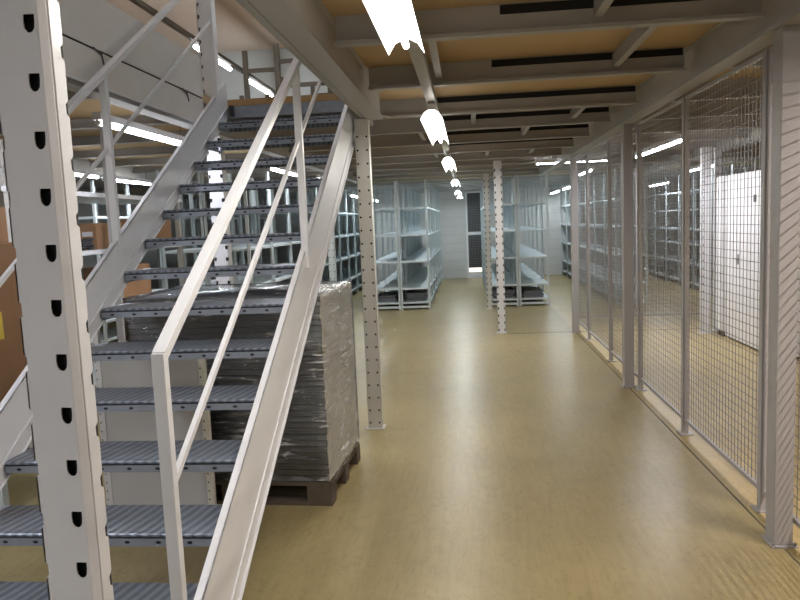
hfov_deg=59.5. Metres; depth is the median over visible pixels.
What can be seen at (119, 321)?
square column
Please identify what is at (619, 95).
joist
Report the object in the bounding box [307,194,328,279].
shelving unit
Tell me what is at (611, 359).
fence post
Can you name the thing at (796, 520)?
mesh panel
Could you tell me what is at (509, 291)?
stack
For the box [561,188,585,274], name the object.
shelving unit
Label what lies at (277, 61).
railing
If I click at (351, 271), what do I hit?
shelving unit
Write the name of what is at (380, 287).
shelving unit
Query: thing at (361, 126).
column
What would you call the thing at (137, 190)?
beam
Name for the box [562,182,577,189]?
strip light
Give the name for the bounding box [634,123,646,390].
fence post
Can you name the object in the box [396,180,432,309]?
shelving unit
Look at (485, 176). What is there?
column
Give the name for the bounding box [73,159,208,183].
beam
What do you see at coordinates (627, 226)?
square column
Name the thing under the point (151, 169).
joist
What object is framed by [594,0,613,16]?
strut
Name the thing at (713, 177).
far purlin
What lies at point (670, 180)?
mesh panel
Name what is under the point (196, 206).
shelving unit
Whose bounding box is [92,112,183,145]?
strip light
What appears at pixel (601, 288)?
shelving unit
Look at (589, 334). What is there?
fence post
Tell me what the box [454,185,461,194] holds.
strip light
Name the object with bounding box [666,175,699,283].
shelving unit
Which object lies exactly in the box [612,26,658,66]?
strut
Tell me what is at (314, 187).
shelving unit
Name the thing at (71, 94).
joist
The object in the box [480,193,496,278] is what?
shelving unit
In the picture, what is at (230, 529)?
staircase
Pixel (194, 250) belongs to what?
shelving unit
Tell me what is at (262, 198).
shelving unit
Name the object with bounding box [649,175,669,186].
strip light
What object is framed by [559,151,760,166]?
joist
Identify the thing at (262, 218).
shelving unit
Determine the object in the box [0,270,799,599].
floor
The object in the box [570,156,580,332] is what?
square column
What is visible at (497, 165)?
column
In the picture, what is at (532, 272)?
shelving unit
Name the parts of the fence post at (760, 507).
plate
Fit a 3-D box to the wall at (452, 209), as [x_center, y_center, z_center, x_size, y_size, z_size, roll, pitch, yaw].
[1.610,-1.942,19.188,14.500,2.700,0.100,-2,6,6]
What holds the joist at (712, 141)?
attached to the ceiling at (671, 36)
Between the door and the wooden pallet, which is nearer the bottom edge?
the wooden pallet
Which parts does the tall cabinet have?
door, door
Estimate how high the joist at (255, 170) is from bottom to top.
0.090 m
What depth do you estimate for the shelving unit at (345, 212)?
15.25 m
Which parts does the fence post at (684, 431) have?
plate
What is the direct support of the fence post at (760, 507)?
on the floor
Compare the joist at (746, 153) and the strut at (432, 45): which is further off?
the joist at (746, 153)
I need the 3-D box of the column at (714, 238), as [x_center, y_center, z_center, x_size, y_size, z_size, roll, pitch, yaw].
[4.152,-0.779,9.166,0.110,2.380,0.130,-2,6,6]
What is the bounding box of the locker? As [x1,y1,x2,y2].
[716,176,725,335]
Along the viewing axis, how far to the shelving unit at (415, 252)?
16.57 m
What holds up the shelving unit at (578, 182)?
on the floor
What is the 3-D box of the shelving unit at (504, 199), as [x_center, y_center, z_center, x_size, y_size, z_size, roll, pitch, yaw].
[2.176,-1.440,16.049,0.540,2.345,0.985,-2,6,6]
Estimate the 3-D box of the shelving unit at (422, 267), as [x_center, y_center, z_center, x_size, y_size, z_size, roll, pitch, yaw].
[0.771,-1.611,18.137,0.540,2.345,0.985,-2,6,6]
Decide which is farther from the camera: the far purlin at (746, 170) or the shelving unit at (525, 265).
the shelving unit at (525, 265)
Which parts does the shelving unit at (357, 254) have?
shelf, shelf, shelf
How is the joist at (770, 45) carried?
attached to the ceiling at (671, 36)
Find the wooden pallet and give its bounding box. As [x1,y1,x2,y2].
[215,441,360,505]
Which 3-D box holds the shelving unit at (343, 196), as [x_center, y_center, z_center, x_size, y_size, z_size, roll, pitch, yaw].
[-1.703,-1.478,17.885,0.540,2.345,0.985,-2,6,6]
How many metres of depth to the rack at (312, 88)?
11.87 m
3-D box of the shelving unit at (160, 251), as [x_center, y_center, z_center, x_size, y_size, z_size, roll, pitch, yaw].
[-4.261,-0.623,11.152,0.540,2.345,0.985,-2,6,6]
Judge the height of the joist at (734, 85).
0.145 m
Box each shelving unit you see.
[78,180,129,342]
[95,184,164,329]
[156,170,234,288]
[156,195,186,288]
[159,194,199,285]
[186,195,214,266]
[191,178,256,282]
[197,201,240,264]
[201,171,274,286]
[231,172,292,284]
[234,200,252,264]
[236,198,274,276]
[240,189,290,284]
[241,198,266,264]
[244,198,271,284]
[253,178,300,284]
[258,188,300,263]
[273,187,321,283]
[273,189,310,262]
[293,193,325,280]
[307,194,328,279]
[308,189,341,282]
[313,190,349,283]
[323,196,347,273]
[327,192,357,292]
[334,197,354,270]
[336,192,361,292]
[340,196,361,282]
[349,197,361,279]
[373,181,404,309]
[375,186,408,296]
[381,188,412,291]
[388,190,415,275]
[391,191,418,272]
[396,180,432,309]
[399,193,420,269]
[403,185,435,302]
[407,187,437,291]
[411,189,438,287]
[415,191,440,287]
[418,192,441,280]
[480,189,504,282]
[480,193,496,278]
[481,186,506,285]
[482,184,509,290]
[483,181,512,294]
[489,175,518,305]
[503,187,527,267]
[503,189,524,266]
[505,185,531,271]
[507,183,536,287]
[510,180,541,292]
[513,174,549,305]
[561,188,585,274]
[566,189,593,277]
[578,182,607,288]
[578,190,600,278]
[590,178,620,287]
[594,173,621,294]
[604,167,647,305]
[644,184,677,273]
[654,177,691,276]
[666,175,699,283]
[679,171,723,288]
[694,171,725,288]
[711,164,745,294]
[732,159,757,174]
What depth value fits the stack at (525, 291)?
12.80 m
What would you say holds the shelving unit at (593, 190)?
on the floor
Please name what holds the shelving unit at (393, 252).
on the floor
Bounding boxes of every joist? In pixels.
[0,115,170,133]
[3,131,187,149]
[67,90,96,100]
[73,146,249,158]
[75,166,312,181]
[76,170,323,186]
[96,153,273,167]
[96,175,315,189]
[132,166,163,172]
[226,85,637,121]
[268,107,610,137]
[288,124,589,152]
[311,137,573,158]
[334,0,765,47]
[348,156,551,171]
[350,148,561,165]
[353,163,544,176]
[368,47,686,90]
[372,168,537,179]
[553,157,760,170]
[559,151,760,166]
[577,145,760,158]
[582,140,760,153]
[596,128,749,145]
[615,114,761,134]
[639,98,761,120]
[672,78,761,101]
[729,43,772,68]
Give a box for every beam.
[66,77,356,183]
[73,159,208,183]
[117,161,760,194]
[236,0,382,125]
[538,0,799,175]
[648,128,761,170]
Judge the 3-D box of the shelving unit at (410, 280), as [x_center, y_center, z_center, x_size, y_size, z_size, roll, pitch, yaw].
[0.389,-1.157,14.181,0.540,2.345,0.985,-2,6,6]
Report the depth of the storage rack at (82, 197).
6.26 m
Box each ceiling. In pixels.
[0,94,248,176]
[106,0,285,53]
[322,0,762,118]
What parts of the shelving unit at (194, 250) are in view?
shelf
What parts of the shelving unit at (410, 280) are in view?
shelf, shelf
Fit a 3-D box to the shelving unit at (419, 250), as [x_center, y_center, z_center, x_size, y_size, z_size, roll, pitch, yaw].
[0.676,-1.498,17.148,0.540,2.345,0.985,-2,6,6]
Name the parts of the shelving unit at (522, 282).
shelf, shelf, shelf, shelf, shelf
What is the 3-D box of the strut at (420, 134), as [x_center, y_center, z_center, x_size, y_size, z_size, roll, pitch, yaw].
[0.218,-1.746,7.244,0.040,0.075,1.070,-2,6,6]
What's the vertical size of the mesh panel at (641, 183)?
2.270 m
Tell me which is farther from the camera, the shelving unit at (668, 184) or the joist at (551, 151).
the shelving unit at (668, 184)
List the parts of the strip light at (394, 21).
light trunking, strip light, strip light, strip light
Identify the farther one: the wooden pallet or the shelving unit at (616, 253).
the shelving unit at (616, 253)
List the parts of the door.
panel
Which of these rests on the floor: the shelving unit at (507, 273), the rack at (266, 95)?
the shelving unit at (507, 273)
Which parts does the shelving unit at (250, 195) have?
shelf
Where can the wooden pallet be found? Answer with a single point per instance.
(320, 493)
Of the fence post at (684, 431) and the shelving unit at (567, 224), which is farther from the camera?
the shelving unit at (567, 224)
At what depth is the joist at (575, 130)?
7.76 m
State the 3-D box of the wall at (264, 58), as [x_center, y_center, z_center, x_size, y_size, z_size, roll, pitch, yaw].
[-2.453,-3.832,14.358,7.500,2.540,0.100,-2,6,6]
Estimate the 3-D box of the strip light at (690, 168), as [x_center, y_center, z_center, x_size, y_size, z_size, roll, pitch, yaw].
[5.451,-2.483,12.536,0.061,0.268,1.600,-2,6,6]
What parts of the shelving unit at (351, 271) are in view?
shelf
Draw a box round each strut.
[418,133,425,140]
[428,41,441,77]
[471,114,475,123]
[521,127,529,135]
[570,107,586,118]
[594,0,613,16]
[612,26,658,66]
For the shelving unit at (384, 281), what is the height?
2.345 m
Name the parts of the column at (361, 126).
plate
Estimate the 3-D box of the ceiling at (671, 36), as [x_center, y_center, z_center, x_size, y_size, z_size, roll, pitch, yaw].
[3.613,-1.780,5.362,7.770,0.070,16.100,-2,6,6]
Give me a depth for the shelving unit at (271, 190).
11.28 m
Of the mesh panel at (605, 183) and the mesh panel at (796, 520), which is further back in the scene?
the mesh panel at (605, 183)
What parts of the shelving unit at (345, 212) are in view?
shelf, shelf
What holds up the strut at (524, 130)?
attached to the joist at (595, 114)
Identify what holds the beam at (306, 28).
attached to the ceiling at (671, 36)
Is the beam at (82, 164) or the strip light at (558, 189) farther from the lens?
the strip light at (558, 189)
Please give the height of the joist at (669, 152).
0.145 m
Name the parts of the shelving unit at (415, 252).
shelf, shelf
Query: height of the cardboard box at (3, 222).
0.221 m
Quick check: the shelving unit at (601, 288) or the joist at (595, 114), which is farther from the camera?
the shelving unit at (601, 288)
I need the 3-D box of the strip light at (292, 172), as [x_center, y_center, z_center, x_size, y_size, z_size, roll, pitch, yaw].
[-1.554,-1.826,9.345,0.061,0.278,1.400,-2,6,6]
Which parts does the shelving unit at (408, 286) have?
shelf, shelf, shelf, shelf, shelf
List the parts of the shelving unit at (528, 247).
shelf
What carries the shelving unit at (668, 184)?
on the floor
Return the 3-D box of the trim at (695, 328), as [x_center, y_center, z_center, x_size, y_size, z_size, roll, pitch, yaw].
[4.701,0.366,9.424,6.550,0.002,0.015,-2,6,6]
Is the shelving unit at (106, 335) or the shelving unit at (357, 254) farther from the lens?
the shelving unit at (357, 254)
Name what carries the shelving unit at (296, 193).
on the floor
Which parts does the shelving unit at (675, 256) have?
shelf, shelf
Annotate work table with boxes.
[0,482,9,507]
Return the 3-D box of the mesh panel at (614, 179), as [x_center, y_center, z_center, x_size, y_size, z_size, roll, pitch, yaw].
[2.190,-0.485,6.857,0.024,2.270,1.258,-2,6,6]
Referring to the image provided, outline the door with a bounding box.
[465,191,481,277]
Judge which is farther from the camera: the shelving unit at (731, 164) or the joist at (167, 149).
the shelving unit at (731, 164)
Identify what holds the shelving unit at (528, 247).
on the floor
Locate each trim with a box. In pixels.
[227,93,340,106]
[505,328,697,333]
[577,333,799,565]
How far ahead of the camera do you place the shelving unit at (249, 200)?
16.34 m
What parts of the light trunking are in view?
strip light, strip light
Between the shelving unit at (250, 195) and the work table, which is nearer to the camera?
the work table
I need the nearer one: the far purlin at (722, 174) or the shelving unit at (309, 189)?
the shelving unit at (309, 189)
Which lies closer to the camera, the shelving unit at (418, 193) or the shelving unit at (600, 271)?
the shelving unit at (600, 271)
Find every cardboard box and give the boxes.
[0,207,8,241]
[0,242,26,402]
[79,223,121,249]
[83,263,151,297]
[120,219,171,237]
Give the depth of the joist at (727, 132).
8.61 m
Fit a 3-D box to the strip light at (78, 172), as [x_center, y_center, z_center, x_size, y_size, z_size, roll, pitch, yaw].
[-3.916,-1.586,8.083,0.061,0.278,1.600,-2,6,6]
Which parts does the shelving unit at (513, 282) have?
shelf, shelf, shelf, shelf, shelf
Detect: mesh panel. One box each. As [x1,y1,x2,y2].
[577,153,586,329]
[578,163,636,317]
[586,141,608,350]
[608,124,637,377]
[639,98,681,417]
[642,160,699,315]
[684,53,762,488]
[762,47,799,528]
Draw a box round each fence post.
[585,153,593,339]
[606,140,616,361]
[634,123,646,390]
[677,97,693,435]
[750,49,768,512]
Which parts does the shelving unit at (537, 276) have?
shelf, shelf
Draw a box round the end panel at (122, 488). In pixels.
[92,330,216,504]
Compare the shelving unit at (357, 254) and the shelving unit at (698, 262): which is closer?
the shelving unit at (698, 262)
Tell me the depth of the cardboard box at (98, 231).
6.44 m
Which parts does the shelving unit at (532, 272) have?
shelf, shelf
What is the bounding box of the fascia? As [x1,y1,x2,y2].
[58,0,203,122]
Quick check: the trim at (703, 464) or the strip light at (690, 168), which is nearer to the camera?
the trim at (703, 464)
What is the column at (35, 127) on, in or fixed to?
on the floor
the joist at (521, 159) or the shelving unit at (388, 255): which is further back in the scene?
the shelving unit at (388, 255)
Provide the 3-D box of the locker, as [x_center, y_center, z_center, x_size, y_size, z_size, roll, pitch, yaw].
[4.212,-0.549,8.793,0.400,2.000,0.200,-2,6,6]
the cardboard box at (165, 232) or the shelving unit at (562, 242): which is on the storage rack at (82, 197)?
the cardboard box at (165, 232)
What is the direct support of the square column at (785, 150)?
on the floor
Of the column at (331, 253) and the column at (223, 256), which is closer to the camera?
the column at (223, 256)
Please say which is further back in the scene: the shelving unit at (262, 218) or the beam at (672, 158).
the shelving unit at (262, 218)
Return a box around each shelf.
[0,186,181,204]
[82,246,179,255]
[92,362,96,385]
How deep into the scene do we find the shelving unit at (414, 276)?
15.58 m
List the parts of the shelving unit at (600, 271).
shelf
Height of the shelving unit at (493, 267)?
2.345 m
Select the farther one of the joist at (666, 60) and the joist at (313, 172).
the joist at (313, 172)
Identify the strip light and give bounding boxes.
[74,159,99,178]
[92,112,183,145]
[100,171,151,185]
[268,156,296,176]
[349,187,357,197]
[362,0,459,186]
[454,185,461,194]
[535,153,605,164]
[550,187,560,193]
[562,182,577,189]
[634,119,689,158]
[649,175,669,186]
[689,162,713,171]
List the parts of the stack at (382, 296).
panel, panel, panel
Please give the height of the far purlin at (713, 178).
0.106 m
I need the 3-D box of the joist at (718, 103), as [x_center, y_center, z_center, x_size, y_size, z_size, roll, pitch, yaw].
[4.824,-1.818,6.220,5.490,0.145,0.056,-2,6,6]
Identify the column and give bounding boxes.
[0,0,113,599]
[99,129,125,341]
[196,0,233,286]
[324,169,336,283]
[354,119,385,429]
[483,174,493,308]
[493,160,506,333]
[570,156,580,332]
[621,124,636,387]
[697,147,712,333]
[712,148,720,330]
[761,25,799,548]
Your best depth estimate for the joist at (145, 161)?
9.29 m
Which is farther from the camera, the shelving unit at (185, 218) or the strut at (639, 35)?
the shelving unit at (185, 218)
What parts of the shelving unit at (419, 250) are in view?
shelf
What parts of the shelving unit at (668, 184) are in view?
shelf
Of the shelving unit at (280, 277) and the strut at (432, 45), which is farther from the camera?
the shelving unit at (280, 277)
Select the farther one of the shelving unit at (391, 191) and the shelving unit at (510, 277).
the shelving unit at (391, 191)
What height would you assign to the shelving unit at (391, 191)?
2.345 m
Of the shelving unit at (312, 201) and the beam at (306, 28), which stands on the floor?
the shelving unit at (312, 201)
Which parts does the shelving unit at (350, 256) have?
shelf, shelf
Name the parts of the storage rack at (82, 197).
cable coil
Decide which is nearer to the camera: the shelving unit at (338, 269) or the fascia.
the fascia
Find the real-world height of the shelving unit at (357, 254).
2.345 m
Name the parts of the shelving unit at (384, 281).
shelf, shelf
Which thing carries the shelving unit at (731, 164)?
on the floor
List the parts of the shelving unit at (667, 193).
shelf, shelf, shelf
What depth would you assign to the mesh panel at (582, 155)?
9.30 m
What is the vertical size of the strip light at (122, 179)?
0.278 m
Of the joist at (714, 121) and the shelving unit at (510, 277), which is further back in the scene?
the shelving unit at (510, 277)
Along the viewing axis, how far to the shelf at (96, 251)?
6.18 m
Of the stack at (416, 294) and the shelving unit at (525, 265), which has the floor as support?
the shelving unit at (525, 265)
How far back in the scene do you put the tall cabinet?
8.06 m
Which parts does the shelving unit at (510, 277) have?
shelf, shelf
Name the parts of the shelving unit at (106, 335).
shelf, shelf, shelf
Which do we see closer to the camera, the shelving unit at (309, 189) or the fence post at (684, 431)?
the fence post at (684, 431)
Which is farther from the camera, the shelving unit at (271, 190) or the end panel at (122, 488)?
the shelving unit at (271, 190)
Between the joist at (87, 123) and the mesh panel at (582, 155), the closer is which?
the joist at (87, 123)
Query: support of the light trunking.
hanging from the ceiling at (237, 29)
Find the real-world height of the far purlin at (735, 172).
0.106 m
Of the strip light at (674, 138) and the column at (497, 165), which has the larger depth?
the column at (497, 165)
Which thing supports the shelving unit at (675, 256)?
on the floor
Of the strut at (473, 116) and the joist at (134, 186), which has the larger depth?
the joist at (134, 186)
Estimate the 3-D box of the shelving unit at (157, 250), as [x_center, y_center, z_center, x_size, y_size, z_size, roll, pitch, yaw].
[-4.166,-0.737,12.141,0.540,2.345,0.985,-2,6,6]
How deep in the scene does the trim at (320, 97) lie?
5.68 m
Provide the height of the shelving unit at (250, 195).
2.345 m
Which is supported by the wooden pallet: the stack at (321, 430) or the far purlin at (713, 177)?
the stack at (321, 430)
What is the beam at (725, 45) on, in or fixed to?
attached to the ceiling at (671, 36)
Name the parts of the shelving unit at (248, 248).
shelf, shelf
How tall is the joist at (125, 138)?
0.090 m
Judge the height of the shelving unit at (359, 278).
2.345 m
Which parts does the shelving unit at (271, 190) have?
shelf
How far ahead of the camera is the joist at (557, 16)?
3.24 m
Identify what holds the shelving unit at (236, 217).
on the floor
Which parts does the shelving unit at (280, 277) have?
shelf, shelf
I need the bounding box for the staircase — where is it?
[0,0,358,599]
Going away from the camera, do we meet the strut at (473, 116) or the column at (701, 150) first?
the strut at (473, 116)
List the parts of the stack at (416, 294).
panel, panel, panel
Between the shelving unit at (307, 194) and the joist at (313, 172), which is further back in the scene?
the shelving unit at (307, 194)
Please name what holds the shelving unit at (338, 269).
on the floor
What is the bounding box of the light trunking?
[129,0,275,96]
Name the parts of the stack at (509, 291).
panel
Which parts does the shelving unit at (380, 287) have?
shelf, shelf, shelf, shelf, shelf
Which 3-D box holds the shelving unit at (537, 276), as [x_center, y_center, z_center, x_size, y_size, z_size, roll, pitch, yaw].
[2.532,-1.230,14.016,0.540,2.345,0.985,-2,6,6]
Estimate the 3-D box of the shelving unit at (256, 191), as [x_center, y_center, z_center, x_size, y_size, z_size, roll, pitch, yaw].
[-2.276,-0.796,11.952,0.540,2.345,0.985,-2,6,6]
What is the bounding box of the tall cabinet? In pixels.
[725,170,799,358]
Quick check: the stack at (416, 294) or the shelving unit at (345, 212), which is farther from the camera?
the shelving unit at (345, 212)
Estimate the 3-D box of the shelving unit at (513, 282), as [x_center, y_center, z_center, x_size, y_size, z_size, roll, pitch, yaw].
[1.890,-1.099,13.082,0.540,2.345,0.985,-2,6,6]
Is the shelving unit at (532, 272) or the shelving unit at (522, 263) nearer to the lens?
the shelving unit at (532, 272)
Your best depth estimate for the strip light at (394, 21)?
2.81 m
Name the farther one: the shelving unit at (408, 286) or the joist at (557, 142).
the shelving unit at (408, 286)
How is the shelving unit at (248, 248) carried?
on the floor
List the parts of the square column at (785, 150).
plate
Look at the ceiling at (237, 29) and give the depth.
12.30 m
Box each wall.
[9,187,204,288]
[195,48,327,99]
[205,179,713,284]
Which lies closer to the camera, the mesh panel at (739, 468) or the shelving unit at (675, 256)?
the mesh panel at (739, 468)
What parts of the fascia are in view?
panel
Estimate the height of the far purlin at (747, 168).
0.106 m
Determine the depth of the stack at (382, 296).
13.02 m
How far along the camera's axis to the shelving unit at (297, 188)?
13.33 m
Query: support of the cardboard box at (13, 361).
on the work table
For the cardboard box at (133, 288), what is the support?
on the storage rack at (82, 197)
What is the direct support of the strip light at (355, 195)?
hanging from the far purlin at (742, 166)
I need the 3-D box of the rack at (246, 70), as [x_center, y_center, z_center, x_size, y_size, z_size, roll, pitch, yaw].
[-1.754,-2.594,8.998,0.480,1.200,0.050,-2,6,6]
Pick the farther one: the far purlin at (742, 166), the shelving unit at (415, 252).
the shelving unit at (415, 252)
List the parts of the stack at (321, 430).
shelf panel, shelf panel, shelf panel, shelf panel, shelf panel, shelf panel, shelf panel, shelf panel, shelf panel, shelf panel, shelf panel, shelf panel, shelf panel, shelf panel, shelf panel, shelf panel, shelf panel, shelf panel, shelf panel, shelf panel, shelf panel, shelf panel, shelf panel, shelf panel, shelf panel, shelf panel, shelf panel, shelf panel, shelf panel, shelf panel, shelf panel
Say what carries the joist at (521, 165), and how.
attached to the ceiling at (671, 36)
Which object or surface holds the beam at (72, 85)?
attached to the ceiling at (85, 109)
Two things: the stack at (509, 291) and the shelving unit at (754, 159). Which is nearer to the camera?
the shelving unit at (754, 159)
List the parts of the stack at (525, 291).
panel, panel, panel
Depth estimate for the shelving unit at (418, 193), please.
18.61 m
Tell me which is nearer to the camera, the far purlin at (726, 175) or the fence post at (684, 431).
the fence post at (684, 431)
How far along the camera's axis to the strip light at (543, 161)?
10.84 m
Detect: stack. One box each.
[122,280,359,480]
[377,291,398,301]
[406,289,427,300]
[492,286,514,297]
[521,287,543,296]
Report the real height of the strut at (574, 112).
0.075 m
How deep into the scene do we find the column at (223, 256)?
5.89 m
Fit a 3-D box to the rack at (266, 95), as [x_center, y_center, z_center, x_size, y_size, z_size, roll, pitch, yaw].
[-2.183,-2.633,10.652,0.460,0.950,0.050,-2,6,6]
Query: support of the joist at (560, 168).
attached to the ceiling at (671, 36)
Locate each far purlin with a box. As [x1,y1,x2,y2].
[183,164,760,194]
[183,168,760,196]
[183,170,757,197]
[193,172,742,198]
[205,174,729,199]
[240,175,726,198]
[243,177,713,199]
[243,178,713,200]
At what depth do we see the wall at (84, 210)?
16.70 m
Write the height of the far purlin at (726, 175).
0.106 m
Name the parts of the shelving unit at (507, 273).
shelf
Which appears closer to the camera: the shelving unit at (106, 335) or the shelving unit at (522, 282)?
the shelving unit at (106, 335)
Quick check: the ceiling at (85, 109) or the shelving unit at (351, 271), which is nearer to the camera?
the ceiling at (85, 109)
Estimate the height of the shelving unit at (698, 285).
2.345 m
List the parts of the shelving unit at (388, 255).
shelf, shelf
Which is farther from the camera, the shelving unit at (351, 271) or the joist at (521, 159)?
the shelving unit at (351, 271)
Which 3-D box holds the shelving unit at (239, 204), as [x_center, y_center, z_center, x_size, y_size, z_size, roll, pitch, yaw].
[-2.372,-0.683,10.963,0.540,2.345,0.985,-2,6,6]
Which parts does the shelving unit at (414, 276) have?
shelf, shelf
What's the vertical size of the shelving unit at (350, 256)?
2.345 m
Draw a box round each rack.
[0,139,184,450]
[239,94,269,98]
[242,50,280,98]
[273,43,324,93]
[310,86,327,94]
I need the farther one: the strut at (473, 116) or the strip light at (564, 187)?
the strip light at (564, 187)
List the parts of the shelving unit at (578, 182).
shelf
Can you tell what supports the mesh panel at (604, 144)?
attached to the fence post at (611, 359)
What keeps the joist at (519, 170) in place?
attached to the ceiling at (671, 36)

